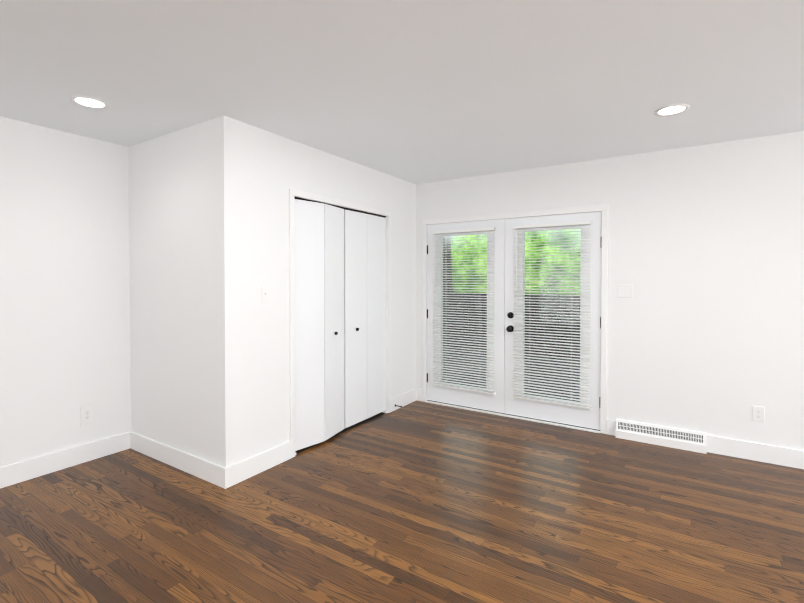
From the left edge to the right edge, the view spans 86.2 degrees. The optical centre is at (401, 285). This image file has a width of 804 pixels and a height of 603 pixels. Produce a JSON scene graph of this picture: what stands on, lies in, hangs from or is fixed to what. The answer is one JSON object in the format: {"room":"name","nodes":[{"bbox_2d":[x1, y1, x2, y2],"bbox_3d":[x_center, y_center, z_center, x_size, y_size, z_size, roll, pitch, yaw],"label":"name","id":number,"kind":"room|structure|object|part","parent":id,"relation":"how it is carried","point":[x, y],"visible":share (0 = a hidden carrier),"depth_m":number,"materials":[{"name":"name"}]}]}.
{"room":"empty bedroom","nodes":[
{"label":"empty bedroom","id":0,"kind":"room"},
{"bbox_2d":[0,116,130,466],"bbox_3d":[-3.234,0.125,2.012,0.120,2.440,8.478,1,1,33],"label":"wall","id":1,"kind":"structure","parent":0,"point":[65,355],"depth_m":3.10,"materials":[{"name":"paint"}]},
{"bbox_2d":[0,431,131,487],"bbox_3d":[-3.805,1.293,1.018,0.016,0.135,5.918,1,1,33],"label":"baseboard","id":2,"kind":"structure","parent":1,"relation":"attached to","point":[19,472],"depth_m":3.10,"materials":[{"name":"paint"}]},
{"bbox_2d":[80,404,93,425],"bbox_3d":[-2.375,0.976,3.242,0.008,0.144,0.088,1,1,33],"label":"electrical outlet","id":3,"kind":"object","parent":1,"relation":"attached to","point":[86,414],"visible":1,"depth_m":3.24,"materials":[{"name":"white plastic"}]},
{"bbox_2d":[128,119,214,462],"bbox_3d":[-1.704,0.106,3.238,1.127,2.440,0.120,1,1,33],"label":"wall","id":4,"kind":"structure","parent":0,"point":[171,279],"depth_m":3.14,"materials":[{"name":"paint"}]},
{"bbox_2d":[130,432,226,488],"bbox_3d":[-1.677,1.260,3.158,1.247,0.135,0.016,1,1,33],"label":"baseboard","id":5,"kind":"structure","parent":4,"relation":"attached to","point":[206,470],"depth_m":3.09,"materials":[{"name":"paint"}]},
{"bbox_2d":[212,115,415,466],"bbox_3d":[-0.552,0.096,3.876,0.120,2.440,2.440,1,1,33],"label":"wall","id":6,"kind":"structure","parent":0,"point":[251,175],"depth_m":3.09,"materials":[{"name":"paint"}]},
{"bbox_2d":[226,441,290,487],"bbox_3d":[-1.005,1.262,3.064,0.016,0.135,0.554,1,1,33],"label":"baseboard","id":7,"kind":"structure","parent":6,"relation":"attached to","point":[242,470],"depth_m":3.03,"materials":[{"name":"paint"}]},
{"bbox_2d":[261,286,268,301],"bbox_3d":[-0.979,0.064,3.085,0.017,0.115,0.070,1,1,33],"label":"light switch","id":8,"kind":"object","parent":6,"relation":"attached to","point":[264,293],"visible":1,"depth_m":3.08,"materials":[{"name":"white plastic"}]},
{"bbox_2d":[294,199,344,450],"bbox_3d":[-0.677,0.310,3.593,0.083,1.974,0.629,1,1,33],"label":"closet door","id":9,"kind":"structure","parent":6,"relation":"in","point":[319,322],"depth_m":3.52,"materials":[{"name":"paint"}]},
{"bbox_3d":[-0.592,0.308,3.724,0.083,1.974,0.315,1,1,33],"label":"panel","id":10,"kind":"part","parent":9,"relation":"part of","materials":[{"name":"paint"}]},
{"bbox_2d":[289,189,390,457],"bbox_3d":[-0.536,0.285,3.888,0.136,2.062,1.364,1,1,33],"label":"door frame","id":11,"kind":"structure","parent":6,"relation":"attached to","point":[292,305],"depth_m":3.39,"materials":[{"name":"paint"}]},
{"bbox_2d":[295,412,384,453],"bbox_3d":[-0.548,1.314,3.911,0.108,0.003,1.282,1,1,33],"label":"sill","id":12,"kind":"structure","parent":6,"relation":"attached to","point":[351,427],"depth_m":3.97,"materials":[{"name":"black"}]},
{"bbox_2d":[294,197,385,217],"bbox_3d":[-0.524,-0.693,3.865,0.032,0.012,1.282,1,1,33],"label":"track rail","id":13,"kind":"object","parent":6,"relation":"attached to","point":[344,208],"visible":0.57,"depth_m":3.89,"materials":[{"name":"black metal"}]},
{"bbox_2d":[344,210,385,427],"bbox_3d":[-0.343,0.301,4.144,0.051,1.974,0.634,1,1,33],"label":"closet door","id":14,"kind":"structure","parent":6,"relation":"in","point":[364,316],"depth_m":4.10,"materials":[{"name":"paint"}]},
{"bbox_3d":[-0.429,0.303,4.010,0.051,1.974,0.316,1,1,33],"label":"panel","id":15,"kind":"part","parent":14,"relation":"part of","materials":[{"name":"paint"}]},
{"bbox_2d":[391,388,416,411],"bbox_3d":[0.025,1.237,4.663,0.016,0.135,0.522,1,1,33],"label":"baseboard","id":16,"kind":"structure","parent":6,"relation":"attached to","point":[406,398],"depth_m":4.64,"materials":[{"name":"paint"}]},
{"bbox_2d":[0,400,803,602],"bbox_3d":[0.236,1.428,-0.130,8.298,0.100,8.598,1,1,33],"label":"floor","id":17,"kind":"structure","parent":0,"point":[416,501],"depth_m":2.41,"materials":[{"name":"brown wood"}]},
{"bbox_2d":[0,0,803,183],"bbox_3d":[0.236,-1.111,-0.170,8.298,0.100,8.598,1,1,33],"label":"ceiling","id":18,"kind":"structure","parent":0,"point":[419,91],"depth_m":2.23,"materials":[{"name":"paint"}]},
{"bbox_2d":[70,96,108,108],"bbox_3d":[-1.881,-1.106,2.592,0.190,0.016,0.190,1,1,33],"label":"recessed light","id":19,"kind":"object","parent":18,"relation":"in","point":[89,102],"visible":0.96,"depth_m":2.59,"materials":[{"name":"paint"}]},
{"bbox_2d":[654,104,689,115],"bbox_3d":[1.700,-1.108,2.711,0.190,0.016,0.190,1,1,33],"label":"recessed light","id":20,"kind":"object","parent":18,"relation":"in","point":[671,110],"visible":0.96,"depth_m":2.71,"materials":[{"name":"paint"}]},
{"bbox_2d":[416,131,803,449],"bbox_3d":[2.531,0.103,3.414,8.298,2.440,0.120,1,1,33],"label":"wall","id":21,"kind":"structure","parent":0,"point":[705,328],"depth_m":3.45,"materials":[{"name":"paint"}]},
{"bbox_2d":[416,388,422,400],"bbox_3d":[0.201,1.234,4.850,0.078,0.135,0.016,1,1,33],"label":"baseboard","id":22,"kind":"structure","parent":21,"relation":"attached to","point":[419,394],"depth_m":4.84,"materials":[{"name":"paint"}]},
{"bbox_2d":[427,219,504,413],"bbox_3d":[0.657,0.311,4.574,0.902,1.964,0.060,1,1,33],"label":"french door","id":23,"kind":"structure","parent":21,"relation":"in","point":[477,400],"depth_m":4.50,"materials":[{"name":"paint"}]},
{"bbox_2d":[432,227,495,394],"bbox_3d":[0.638,0.258,4.537,0.719,1.691,0.052,1,1,33],"label":"door blind","id":24,"kind":"object","parent":23,"relation":"attached to","point":[446,248],"visible":0.88,"depth_m":4.53,"materials":[{"name":"white plastic"}]},
{"bbox_3d":[0.662,0.268,4.575,0.527,1.605,0.006,1,1,33],"label":"glass","id":25,"kind":"part","parent":23,"relation":"part of","materials":[{"name":"clear glass"}]},
{"bbox_3d":[0.656,0.423,4.575,0.901,1.740,0.058,1,1,33],"label":"left french door hardware","id":26,"kind":"part","parent":23,"relation":"part of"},
{"bbox_2d":[426,401,600,432],"bbox_3d":[1.060,1.303,4.379,1.786,0.012,0.180,1,1,33],"label":"sill","id":27,"kind":"structure","parent":21,"relation":"attached to","point":[538,421],"depth_m":4.23,"materials":[{"name":"paint"}]},
{"bbox_2d":[423,203,607,433],"bbox_3d":[1.023,0.291,4.306,1.878,2.038,0.016,1,1,33],"label":"door frame","id":28,"kind":"structure","parent":21,"relation":"attached to","point":[604,290],"depth_m":3.93,"materials":[{"name":"paint"}]},
{"bbox_2d":[504,211,601,430],"bbox_3d":[1.403,0.319,4.060,0.902,1.964,0.116,1,1,33],"label":"french door","id":29,"kind":"structure","parent":21,"relation":"in","point":[569,415],"depth_m":4.04,"materials":[{"name":"paint"}]},
{"bbox_2d":[512,221,590,408],"bbox_3d":[1.396,0.265,4.049,0.717,1.691,0.052,1,1,33],"label":"door blind","id":30,"kind":"object","parent":29,"relation":"attached to","point":[564,224],"visible":0.94,"depth_m":4.03,"materials":[{"name":"white plastic"}]},
{"bbox_3d":[1.421,0.276,4.087,0.525,1.605,0.006,1,1,33],"label":"glass","id":31,"kind":"part","parent":29,"relation":"part of","materials":[{"name":"clear glass"}]},
{"bbox_3d":[1.403,0.431,4.061,0.901,1.740,0.114,1,1,33],"label":"right french door hardware","id":32,"kind":"part","parent":29,"relation":"part of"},
{"bbox_2d":[606,419,615,435],"bbox_3d":[1.846,1.250,3.792,0.079,0.135,0.016,1,1,33],"label":"baseboard","id":33,"kind":"structure","parent":21,"relation":"attached to","point":[610,426],"depth_m":3.79,"materials":[{"name":"paint"}]},
{"bbox_2d":[618,284,632,297],"bbox_3d":[1.930,0.049,3.719,0.116,0.115,0.017,1,1,33],"label":"double light switch","id":34,"kind":"object","parent":21,"relation":"attached to","point":[625,290],"visible":1,"depth_m":3.72,"materials":[{"name":"white plastic"}]},
{"bbox_2d":[615,418,706,453],"bbox_3d":[2.138,1.246,3.576,0.645,0.150,0.062,1,1,33],"label":"air vent","id":35,"kind":"object","parent":21,"relation":"in","point":[678,438],"visible":1,"depth_m":3.55,"materials":[{"name":"white metal"}]},
{"bbox_2d":[707,435,803,468],"bbox_3d":[4.145,1.273,2.312,4.099,0.135,0.016,1,1,33],"label":"baseboard","id":36,"kind":"structure","parent":21,"relation":"attached to","point":[776,455],"depth_m":3.25,"materials":[{"name":"paint"}]},
{"bbox_2d":[752,406,764,421],"bbox_3d":[2.693,0.971,3.247,0.070,0.115,0.008,1,1,33],"label":"electrical outlet","id":37,"kind":"object","parent":21,"relation":"attached to","point":[758,413],"visible":1,"depth_m":3.24,"materials":[{"name":"white plastic"}]},
{"label":"outside","id":38,"kind":"structure","parent":0,"visible":0},
{"bbox_2d":[443,350,579,401],"bbox_3d":[2.499,1.366,5.547,10.000,0.090,3.400,1,1,33],"label":"deck","id":39,"kind":"object","parent":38,"point":[524,372],"depth_m":6.32,"materials":[{"name":"grey wood"}]},
{"bbox_2d":[443,294,579,360],"bbox_3d":[3.365,0.735,6.883,10.000,1.130,0.100,1,1,33],"label":"railing","id":40,"kind":"object","parent":39,"relation":"on","point":[453,297],"depth_m":7.58,"materials":[{"name":"grey wood"}]},
{"bbox_2d":[443,347,579,361],"bbox_3d":[4.902,1.783,9.288,26.000,0.100,5.480,1,1,33],"label":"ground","id":41,"kind":"structure","parent":38,"point":[525,355],"depth_m":10.38,"materials":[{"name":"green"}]},
{"bbox_2d":[443,292,579,358],"bbox_3d":[5.059,0.979,9.519,16.000,1.500,0.100,1,1,33],"label":"fence","id":42,"kind":"object","parent":41,"relation":"on","point":[449,293],"depth_m":10.59,"materials":[{"name":"grey wood"}]},
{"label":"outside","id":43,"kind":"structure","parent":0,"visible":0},
{"bbox_2d":[443,229,580,294],"bbox_3d":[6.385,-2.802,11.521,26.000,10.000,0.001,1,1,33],"label":"trees","id":44,"kind":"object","parent":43,"point":[485,247],"depth_m":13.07,"materials":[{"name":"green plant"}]}
]}

